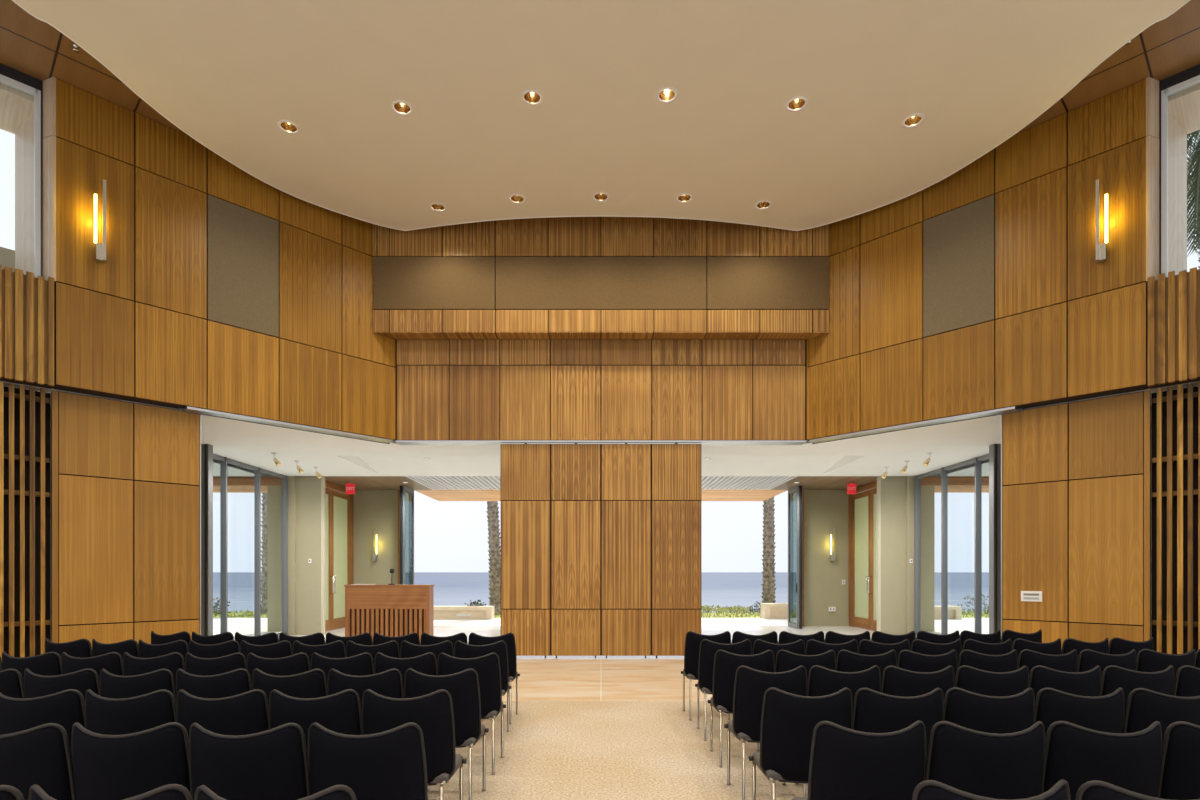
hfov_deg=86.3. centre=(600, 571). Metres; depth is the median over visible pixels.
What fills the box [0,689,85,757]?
chair
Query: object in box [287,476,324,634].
column
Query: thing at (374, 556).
wall sconce
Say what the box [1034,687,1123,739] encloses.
chair
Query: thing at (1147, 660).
chair
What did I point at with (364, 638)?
chair
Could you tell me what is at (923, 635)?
chair
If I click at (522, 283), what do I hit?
acoustic panel
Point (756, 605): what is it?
dry shrub
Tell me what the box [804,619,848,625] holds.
baseboard
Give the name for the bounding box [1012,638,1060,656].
chair
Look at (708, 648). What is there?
chair
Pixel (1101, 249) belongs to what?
wall sconce
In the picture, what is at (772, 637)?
chair
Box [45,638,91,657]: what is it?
chair
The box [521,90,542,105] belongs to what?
recessed light
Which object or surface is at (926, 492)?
column
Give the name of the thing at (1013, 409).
trim
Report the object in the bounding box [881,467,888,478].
ceiling spotlight
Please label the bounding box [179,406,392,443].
trim
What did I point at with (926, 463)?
ceiling spotlight
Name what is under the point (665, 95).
recessed light
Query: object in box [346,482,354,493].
exit sign
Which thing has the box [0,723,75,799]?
chair
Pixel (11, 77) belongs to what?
window
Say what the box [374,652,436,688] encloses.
chair
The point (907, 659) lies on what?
chair
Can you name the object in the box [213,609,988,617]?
grass
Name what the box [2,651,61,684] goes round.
chair
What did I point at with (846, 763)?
chair
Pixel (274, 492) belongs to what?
column
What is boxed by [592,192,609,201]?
recessed light
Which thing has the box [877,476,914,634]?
column
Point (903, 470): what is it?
ceiling spotlight
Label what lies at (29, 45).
ceiling
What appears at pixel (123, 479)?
wall
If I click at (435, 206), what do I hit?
recessed light
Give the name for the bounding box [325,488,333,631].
door
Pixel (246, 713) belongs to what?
chair
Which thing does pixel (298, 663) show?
chair
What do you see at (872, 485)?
trim
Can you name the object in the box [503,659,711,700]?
floor
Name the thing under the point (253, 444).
ceiling
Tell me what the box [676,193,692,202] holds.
recessed light
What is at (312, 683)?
chair
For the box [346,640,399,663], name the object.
chair
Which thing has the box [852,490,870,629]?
door
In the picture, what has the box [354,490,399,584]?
wall
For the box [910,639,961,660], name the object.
chair
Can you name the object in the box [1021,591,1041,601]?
wall control plate
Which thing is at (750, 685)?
chair
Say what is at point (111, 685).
chair
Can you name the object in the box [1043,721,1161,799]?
chair
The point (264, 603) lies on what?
palm tree
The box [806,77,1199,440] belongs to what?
wall
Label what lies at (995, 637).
chair
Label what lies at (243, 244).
acoustic panel
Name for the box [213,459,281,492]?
ceiling
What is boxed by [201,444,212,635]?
column steel
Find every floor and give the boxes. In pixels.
[289,626,874,658]
[428,701,807,799]
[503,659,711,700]
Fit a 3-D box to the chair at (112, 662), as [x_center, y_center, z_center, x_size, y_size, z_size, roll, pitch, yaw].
[-4.029,1.099,5.219,0.510,0.942,0.509,0,0,1]
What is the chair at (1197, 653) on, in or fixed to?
on the floor at (553, 750)
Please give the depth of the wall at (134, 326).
9.11 m
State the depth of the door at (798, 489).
17.73 m
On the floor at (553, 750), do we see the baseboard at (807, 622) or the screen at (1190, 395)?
the screen at (1190, 395)
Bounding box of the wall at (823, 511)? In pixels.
[802,490,847,625]
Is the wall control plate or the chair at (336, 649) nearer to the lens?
the chair at (336, 649)
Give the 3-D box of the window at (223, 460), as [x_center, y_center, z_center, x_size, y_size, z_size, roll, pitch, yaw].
[-7.820,-0.405,13.975,0.120,3.950,3.950,0,0,0]
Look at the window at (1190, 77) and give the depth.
8.14 m
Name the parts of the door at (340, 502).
pane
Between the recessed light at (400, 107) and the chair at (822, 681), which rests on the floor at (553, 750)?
the chair at (822, 681)
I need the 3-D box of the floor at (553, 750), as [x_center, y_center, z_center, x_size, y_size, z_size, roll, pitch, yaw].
[0.000,1.630,0.895,25.000,0.120,13.790,0,0,0]
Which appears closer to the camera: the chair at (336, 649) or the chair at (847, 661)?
the chair at (847, 661)
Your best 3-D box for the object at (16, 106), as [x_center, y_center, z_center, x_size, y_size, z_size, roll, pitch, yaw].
[-8.606,-4.945,7.488,2.884,2.550,2.961,0,0,0]
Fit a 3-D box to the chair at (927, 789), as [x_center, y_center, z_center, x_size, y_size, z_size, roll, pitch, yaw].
[1.196,1.099,2.117,0.510,0.942,0.509,0,0,-1]
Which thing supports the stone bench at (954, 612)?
on the terrace
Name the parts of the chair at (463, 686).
backrest, leg, seat, leg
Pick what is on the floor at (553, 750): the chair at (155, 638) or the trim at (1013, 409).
the chair at (155, 638)
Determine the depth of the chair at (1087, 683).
4.26 m
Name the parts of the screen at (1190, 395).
rail, rail, rail, rail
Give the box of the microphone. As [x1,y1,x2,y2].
[388,568,395,584]
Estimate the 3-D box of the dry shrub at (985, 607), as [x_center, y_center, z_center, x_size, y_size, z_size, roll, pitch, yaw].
[14.207,1.166,23.569,1.768,0.820,1.826,0,0,0]
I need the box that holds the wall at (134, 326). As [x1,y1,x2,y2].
[0,77,395,440]
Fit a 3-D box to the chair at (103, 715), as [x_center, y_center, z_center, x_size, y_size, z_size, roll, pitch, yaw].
[-2.544,1.099,3.610,0.510,0.942,0.509,0,0,1]
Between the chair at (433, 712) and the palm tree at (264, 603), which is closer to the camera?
the chair at (433, 712)
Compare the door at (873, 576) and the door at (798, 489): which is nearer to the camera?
the door at (873, 576)
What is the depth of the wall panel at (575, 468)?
11.62 m
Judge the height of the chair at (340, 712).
0.942 m
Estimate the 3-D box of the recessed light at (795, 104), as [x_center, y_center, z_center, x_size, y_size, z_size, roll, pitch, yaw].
[2.480,-6.002,8.110,0.270,0.156,0.270,0,0,0]
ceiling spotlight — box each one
[271,453,280,465]
[294,461,303,472]
[314,467,321,478]
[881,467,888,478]
[900,461,909,472]
[923,453,932,465]
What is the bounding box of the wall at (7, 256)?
[0,247,14,271]
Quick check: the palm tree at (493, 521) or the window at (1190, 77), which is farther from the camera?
the palm tree at (493, 521)
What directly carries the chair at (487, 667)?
on the floor at (553, 750)
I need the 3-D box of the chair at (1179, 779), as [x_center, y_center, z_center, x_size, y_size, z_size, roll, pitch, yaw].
[2.642,1.099,2.880,0.510,0.942,0.509,0,0,-1]
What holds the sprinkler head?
attached to the ceiling at (29, 45)
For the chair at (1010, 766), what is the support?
on the floor at (553, 750)
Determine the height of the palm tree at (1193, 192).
12.726 m
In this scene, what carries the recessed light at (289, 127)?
in the ceiling at (225, 73)
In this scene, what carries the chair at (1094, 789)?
on the floor at (553, 750)
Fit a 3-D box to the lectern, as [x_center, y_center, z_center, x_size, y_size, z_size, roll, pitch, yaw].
[-3.645,0.895,11.054,1.450,1.350,0.332,0,0,0]
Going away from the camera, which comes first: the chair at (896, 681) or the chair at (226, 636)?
the chair at (896, 681)
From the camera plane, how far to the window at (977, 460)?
14.55 m
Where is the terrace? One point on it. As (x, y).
(244, 626)
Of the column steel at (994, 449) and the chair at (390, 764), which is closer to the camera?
the chair at (390, 764)
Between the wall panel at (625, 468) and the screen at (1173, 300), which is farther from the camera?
the wall panel at (625, 468)
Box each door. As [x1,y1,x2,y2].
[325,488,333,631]
[331,490,349,629]
[400,486,413,584]
[788,486,801,628]
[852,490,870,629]
[868,488,876,630]
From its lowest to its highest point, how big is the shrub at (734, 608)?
0.302 m
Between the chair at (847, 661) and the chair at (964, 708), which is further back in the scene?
the chair at (847, 661)
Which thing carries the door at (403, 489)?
on the floor at (439, 631)
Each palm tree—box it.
[261,493,267,613]
[486,488,500,613]
[760,497,775,611]
[1187,130,1199,268]
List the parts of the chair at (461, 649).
backrest, leg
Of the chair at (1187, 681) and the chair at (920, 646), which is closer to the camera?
the chair at (1187, 681)
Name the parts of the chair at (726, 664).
leg, seat, leg, backrest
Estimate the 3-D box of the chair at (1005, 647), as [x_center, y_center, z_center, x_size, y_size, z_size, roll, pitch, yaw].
[3.650,1.099,6.212,0.510,0.942,0.509,0,0,-5]
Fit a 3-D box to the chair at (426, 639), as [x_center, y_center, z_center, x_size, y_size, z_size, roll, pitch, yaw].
[-1.637,1.099,6.828,0.510,0.942,0.509,0,0,0]
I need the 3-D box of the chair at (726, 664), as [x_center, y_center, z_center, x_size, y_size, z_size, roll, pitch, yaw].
[1.171,1.099,5.371,0.510,0.942,0.509,0,0,0]
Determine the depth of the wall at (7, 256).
9.56 m
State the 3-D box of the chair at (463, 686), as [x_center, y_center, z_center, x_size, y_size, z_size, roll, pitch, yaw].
[-1.047,1.099,4.358,0.510,0.942,0.509,0,0,1]
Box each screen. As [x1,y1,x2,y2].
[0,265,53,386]
[0,382,49,659]
[1148,267,1199,386]
[1152,382,1199,653]
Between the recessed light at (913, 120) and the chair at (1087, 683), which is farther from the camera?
the recessed light at (913, 120)
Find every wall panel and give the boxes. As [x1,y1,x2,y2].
[501,443,550,657]
[551,443,600,657]
[601,443,650,657]
[651,443,700,657]
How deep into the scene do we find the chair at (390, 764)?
2.63 m
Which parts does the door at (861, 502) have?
pane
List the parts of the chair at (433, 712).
leg, seat, frame, leg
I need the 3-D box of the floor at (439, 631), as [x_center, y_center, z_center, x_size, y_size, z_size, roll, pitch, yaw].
[0.000,1.630,15.085,16.400,0.120,7.070,0,0,0]
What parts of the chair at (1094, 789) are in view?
backrest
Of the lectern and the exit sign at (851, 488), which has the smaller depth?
the lectern
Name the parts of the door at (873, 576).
handle, pane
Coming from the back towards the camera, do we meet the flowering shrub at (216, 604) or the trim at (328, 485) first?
the flowering shrub at (216, 604)
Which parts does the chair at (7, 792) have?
backrest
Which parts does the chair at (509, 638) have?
backrest, leg, leg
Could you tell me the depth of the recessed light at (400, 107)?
8.25 m
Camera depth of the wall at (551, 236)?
11.21 m
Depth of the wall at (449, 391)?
11.57 m
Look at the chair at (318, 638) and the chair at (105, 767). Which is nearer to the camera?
the chair at (105, 767)
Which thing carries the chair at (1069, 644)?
on the floor at (553, 750)
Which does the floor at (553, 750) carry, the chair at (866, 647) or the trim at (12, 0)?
the chair at (866, 647)
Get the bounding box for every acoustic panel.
[207,195,278,337]
[373,257,494,309]
[496,257,705,309]
[707,257,828,309]
[923,195,994,337]
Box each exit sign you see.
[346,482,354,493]
[847,482,855,493]
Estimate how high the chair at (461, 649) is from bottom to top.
0.942 m
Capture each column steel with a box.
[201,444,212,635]
[989,444,1000,633]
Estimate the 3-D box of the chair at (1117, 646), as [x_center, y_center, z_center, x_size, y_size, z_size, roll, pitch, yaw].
[5.125,1.099,6.362,0.510,0.942,0.509,0,0,-8]
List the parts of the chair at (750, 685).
leg, seat, leg, backrest, leg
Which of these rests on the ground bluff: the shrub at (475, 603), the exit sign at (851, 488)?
the shrub at (475, 603)
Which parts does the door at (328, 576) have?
pane, handle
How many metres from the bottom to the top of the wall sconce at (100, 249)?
1.050 m
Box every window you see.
[0,63,42,277]
[213,454,286,636]
[915,454,988,634]
[1159,64,1199,277]
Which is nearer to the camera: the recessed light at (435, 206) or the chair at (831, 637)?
the chair at (831, 637)
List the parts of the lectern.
panel, panel, panel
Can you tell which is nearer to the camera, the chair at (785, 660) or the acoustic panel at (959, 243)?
the chair at (785, 660)
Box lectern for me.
[344,585,433,640]
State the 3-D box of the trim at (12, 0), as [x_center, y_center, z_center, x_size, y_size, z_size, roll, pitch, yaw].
[0.000,-5.932,2.564,14.619,0.022,17.130,0,0,0]
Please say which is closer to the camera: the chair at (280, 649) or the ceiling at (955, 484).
the chair at (280, 649)
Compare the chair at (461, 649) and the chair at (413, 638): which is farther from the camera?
the chair at (413, 638)
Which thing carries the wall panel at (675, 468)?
hanging from the wall at (449, 391)
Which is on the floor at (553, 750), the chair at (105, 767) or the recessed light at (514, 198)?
the chair at (105, 767)
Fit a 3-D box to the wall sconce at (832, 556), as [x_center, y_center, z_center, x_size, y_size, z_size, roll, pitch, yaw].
[6.709,-0.797,18.555,0.122,0.950,0.130,0,0,0]
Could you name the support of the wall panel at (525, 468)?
hanging from the wall at (449, 391)
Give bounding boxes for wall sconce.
[94,179,105,263]
[372,528,376,560]
[830,528,834,560]
[1096,179,1107,263]
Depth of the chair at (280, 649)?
5.85 m
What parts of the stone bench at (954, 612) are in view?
seat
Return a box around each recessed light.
[278,120,299,133]
[391,100,412,115]
[429,202,445,211]
[509,194,525,203]
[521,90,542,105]
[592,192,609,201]
[656,87,677,103]
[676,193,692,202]
[755,200,771,209]
[786,96,807,111]
[902,113,924,127]
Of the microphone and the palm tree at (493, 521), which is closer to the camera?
the microphone
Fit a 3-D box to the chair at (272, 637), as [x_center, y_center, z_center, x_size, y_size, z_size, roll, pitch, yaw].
[-3.613,1.099,6.889,0.510,0.942,0.509,0,0,5]
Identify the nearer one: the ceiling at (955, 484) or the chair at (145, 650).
the chair at (145, 650)
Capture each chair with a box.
[0,669,24,697]
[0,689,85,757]
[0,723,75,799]
[0,785,24,799]
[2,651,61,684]
[24,668,99,700]
[28,784,192,799]
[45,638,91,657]
[61,652,122,681]
[71,722,190,799]
[85,689,176,734]
[92,639,137,659]
[100,668,176,702]
[123,652,184,688]
[138,639,188,662]
[151,631,190,649]
[176,668,251,698]
[176,689,268,738]
[185,652,246,675]
[189,640,239,657]
[189,723,309,799]
[192,631,233,644]
[194,784,356,799]
[235,632,278,644]
[240,640,292,663]
[247,652,309,682]
[252,668,326,704]
[268,689,361,748]
[279,632,324,650]
[293,640,345,663]
[307,722,436,799]
[310,652,373,680]
[325,632,372,648]
[327,668,403,709]
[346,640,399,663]
[361,689,466,799]
[373,632,419,649]
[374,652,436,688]
[400,640,453,660]
[404,668,488,799]
[420,633,467,649]
[437,652,505,774]
[454,640,511,743]
[468,633,519,723]
[681,631,730,720]
[695,639,751,740]
[707,649,774,767]
[724,665,807,799]
[732,631,777,650]
[748,687,852,799]
[752,639,805,659]
[775,650,836,682]
[778,631,824,649]
[792,720,926,799]
[795,665,880,784]
[805,639,858,659]
[825,631,870,647]
[836,649,896,682]
[852,688,943,753]
[858,639,909,661]
[871,631,915,649]
[881,665,954,698]
[897,649,957,677]
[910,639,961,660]
[912,779,1069,799]
[916,630,959,643]
[925,721,1045,799]
[944,687,1034,733]
[955,665,1028,696]
[958,649,1017,671]
[960,630,1000,649]
[962,639,1011,654]
[1001,629,1041,645]
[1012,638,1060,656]
[1018,649,1077,675]
[1029,665,1100,700]
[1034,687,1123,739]
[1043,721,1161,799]
[1061,638,1108,657]
[1075,780,1199,799]
[1077,649,1135,678]
[1101,665,1173,718]
[1108,637,1152,658]
[1123,688,1199,745]
[1136,649,1194,683]
[1157,721,1199,799]
[1173,665,1199,696]
[1195,649,1199,667]
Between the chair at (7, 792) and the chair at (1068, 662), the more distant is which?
the chair at (1068, 662)
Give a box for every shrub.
[213,597,230,615]
[464,600,485,605]
[701,605,727,612]
[718,605,753,611]
[749,601,765,612]
[957,594,988,613]
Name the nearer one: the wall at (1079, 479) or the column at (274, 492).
the wall at (1079, 479)
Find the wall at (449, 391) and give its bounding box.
[395,339,806,444]
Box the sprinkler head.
[73,44,78,52]
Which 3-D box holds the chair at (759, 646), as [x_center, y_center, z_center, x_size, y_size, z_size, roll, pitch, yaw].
[1.677,1.099,6.168,0.510,0.942,0.509,0,0,1]
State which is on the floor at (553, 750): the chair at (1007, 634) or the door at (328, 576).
the chair at (1007, 634)
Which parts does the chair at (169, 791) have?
backrest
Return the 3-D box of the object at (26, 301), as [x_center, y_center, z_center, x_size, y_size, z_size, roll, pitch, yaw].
[-8.917,-3.045,6.042,3.989,1.370,4.240,0,0,0]
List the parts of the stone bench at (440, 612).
seat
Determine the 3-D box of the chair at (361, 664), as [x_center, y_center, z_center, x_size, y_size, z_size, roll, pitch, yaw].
[-2.041,1.099,5.188,0.510,0.942,0.509,0,0,-1]
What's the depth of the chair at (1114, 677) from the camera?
4.27 m
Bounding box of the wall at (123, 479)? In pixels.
[4,386,200,656]
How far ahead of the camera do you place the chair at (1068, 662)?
5.17 m
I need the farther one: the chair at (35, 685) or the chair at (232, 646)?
the chair at (232, 646)
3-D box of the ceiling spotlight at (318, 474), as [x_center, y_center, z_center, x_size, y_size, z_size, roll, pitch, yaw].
[-6.415,-2.246,14.507,0.191,0.267,0.110,0,0,0]
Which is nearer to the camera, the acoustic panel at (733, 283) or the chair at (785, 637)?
the chair at (785, 637)
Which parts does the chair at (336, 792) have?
backrest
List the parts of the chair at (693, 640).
leg, seat, leg, backrest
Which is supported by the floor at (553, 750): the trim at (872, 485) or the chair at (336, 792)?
the chair at (336, 792)
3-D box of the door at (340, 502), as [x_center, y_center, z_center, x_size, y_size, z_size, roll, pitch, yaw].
[-7.202,-0.325,17.775,0.136,3.770,1.250,0,0,0]
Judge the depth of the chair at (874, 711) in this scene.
3.44 m
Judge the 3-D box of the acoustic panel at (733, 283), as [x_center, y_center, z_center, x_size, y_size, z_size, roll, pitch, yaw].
[2.927,-5.065,11.226,2.130,0.914,0.039,0,0,0]
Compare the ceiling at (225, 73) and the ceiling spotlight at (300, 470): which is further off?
the ceiling spotlight at (300, 470)
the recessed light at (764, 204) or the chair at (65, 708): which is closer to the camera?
the chair at (65, 708)
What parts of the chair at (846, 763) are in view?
seat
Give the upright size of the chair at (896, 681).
0.942 m
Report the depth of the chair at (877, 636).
6.79 m
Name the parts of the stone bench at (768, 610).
seat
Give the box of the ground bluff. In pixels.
[213,612,988,617]
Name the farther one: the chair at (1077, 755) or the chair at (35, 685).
the chair at (35, 685)
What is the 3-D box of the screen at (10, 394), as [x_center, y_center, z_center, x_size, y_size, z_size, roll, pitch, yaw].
[-8.619,-0.395,6.850,2.942,3.930,3.092,0,0,0]
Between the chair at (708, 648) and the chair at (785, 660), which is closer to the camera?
the chair at (785, 660)
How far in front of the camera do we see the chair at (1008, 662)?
5.14 m
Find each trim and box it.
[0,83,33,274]
[12,0,1189,230]
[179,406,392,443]
[325,481,353,584]
[809,406,1022,443]
[848,481,876,626]
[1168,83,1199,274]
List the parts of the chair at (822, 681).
backrest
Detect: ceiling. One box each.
[0,0,1199,135]
[0,381,1199,500]
[14,0,1187,229]
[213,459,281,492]
[920,459,988,492]
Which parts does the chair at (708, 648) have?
leg, seat, leg, backrest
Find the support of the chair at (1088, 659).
on the floor at (553, 750)
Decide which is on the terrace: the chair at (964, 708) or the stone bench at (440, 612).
the stone bench at (440, 612)
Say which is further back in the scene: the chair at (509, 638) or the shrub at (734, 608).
the shrub at (734, 608)
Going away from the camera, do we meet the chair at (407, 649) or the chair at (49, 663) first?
the chair at (49, 663)
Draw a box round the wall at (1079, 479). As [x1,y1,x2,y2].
[1001,386,1197,653]
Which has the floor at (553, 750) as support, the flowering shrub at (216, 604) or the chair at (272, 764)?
the chair at (272, 764)
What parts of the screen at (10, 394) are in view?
rail, rail, rail, rail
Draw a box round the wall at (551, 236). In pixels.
[373,217,828,338]
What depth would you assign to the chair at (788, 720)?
3.46 m
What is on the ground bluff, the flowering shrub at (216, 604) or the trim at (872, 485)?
the flowering shrub at (216, 604)
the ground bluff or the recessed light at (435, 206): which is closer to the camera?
the recessed light at (435, 206)
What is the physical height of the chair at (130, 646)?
0.942 m
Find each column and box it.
[268,486,281,631]
[287,476,324,634]
[877,476,914,634]
[920,486,933,631]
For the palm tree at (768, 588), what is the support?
on the ground bluff
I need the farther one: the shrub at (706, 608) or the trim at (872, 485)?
the shrub at (706, 608)
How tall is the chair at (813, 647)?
0.942 m
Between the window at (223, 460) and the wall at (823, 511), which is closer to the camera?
the window at (223, 460)
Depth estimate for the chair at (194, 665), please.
4.95 m
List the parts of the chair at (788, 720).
leg, frame, seat, leg, backrest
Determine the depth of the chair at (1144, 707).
3.43 m
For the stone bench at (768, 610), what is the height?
0.500 m
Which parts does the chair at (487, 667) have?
backrest, leg, seat, leg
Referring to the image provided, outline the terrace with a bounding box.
[213,618,988,639]
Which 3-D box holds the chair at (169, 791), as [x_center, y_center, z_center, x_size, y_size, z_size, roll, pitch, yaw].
[-1.476,1.099,2.076,0.510,0.942,0.509,0,0,-1]
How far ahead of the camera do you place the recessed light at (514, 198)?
10.24 m
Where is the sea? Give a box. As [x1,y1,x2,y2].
[213,572,988,611]
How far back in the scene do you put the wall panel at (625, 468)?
11.62 m
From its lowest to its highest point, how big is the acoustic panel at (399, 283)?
0.914 m
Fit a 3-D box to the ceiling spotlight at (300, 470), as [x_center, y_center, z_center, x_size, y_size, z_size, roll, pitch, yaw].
[-6.473,-2.246,13.723,0.191,0.267,0.110,0,0,0]
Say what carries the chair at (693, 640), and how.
on the floor at (553, 750)
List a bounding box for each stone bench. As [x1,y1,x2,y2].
[434,606,493,618]
[761,603,795,618]
[934,606,961,618]
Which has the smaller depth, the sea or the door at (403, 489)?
the door at (403, 489)
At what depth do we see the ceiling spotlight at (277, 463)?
12.77 m
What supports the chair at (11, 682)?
on the floor at (553, 750)
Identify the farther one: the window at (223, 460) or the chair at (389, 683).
the window at (223, 460)
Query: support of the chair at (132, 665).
on the floor at (553, 750)
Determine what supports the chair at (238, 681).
on the floor at (553, 750)
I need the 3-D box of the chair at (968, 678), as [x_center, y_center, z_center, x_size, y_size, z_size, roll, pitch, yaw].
[2.656,1.099,4.488,0.510,0.942,0.509,0,0,1]
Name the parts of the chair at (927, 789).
backrest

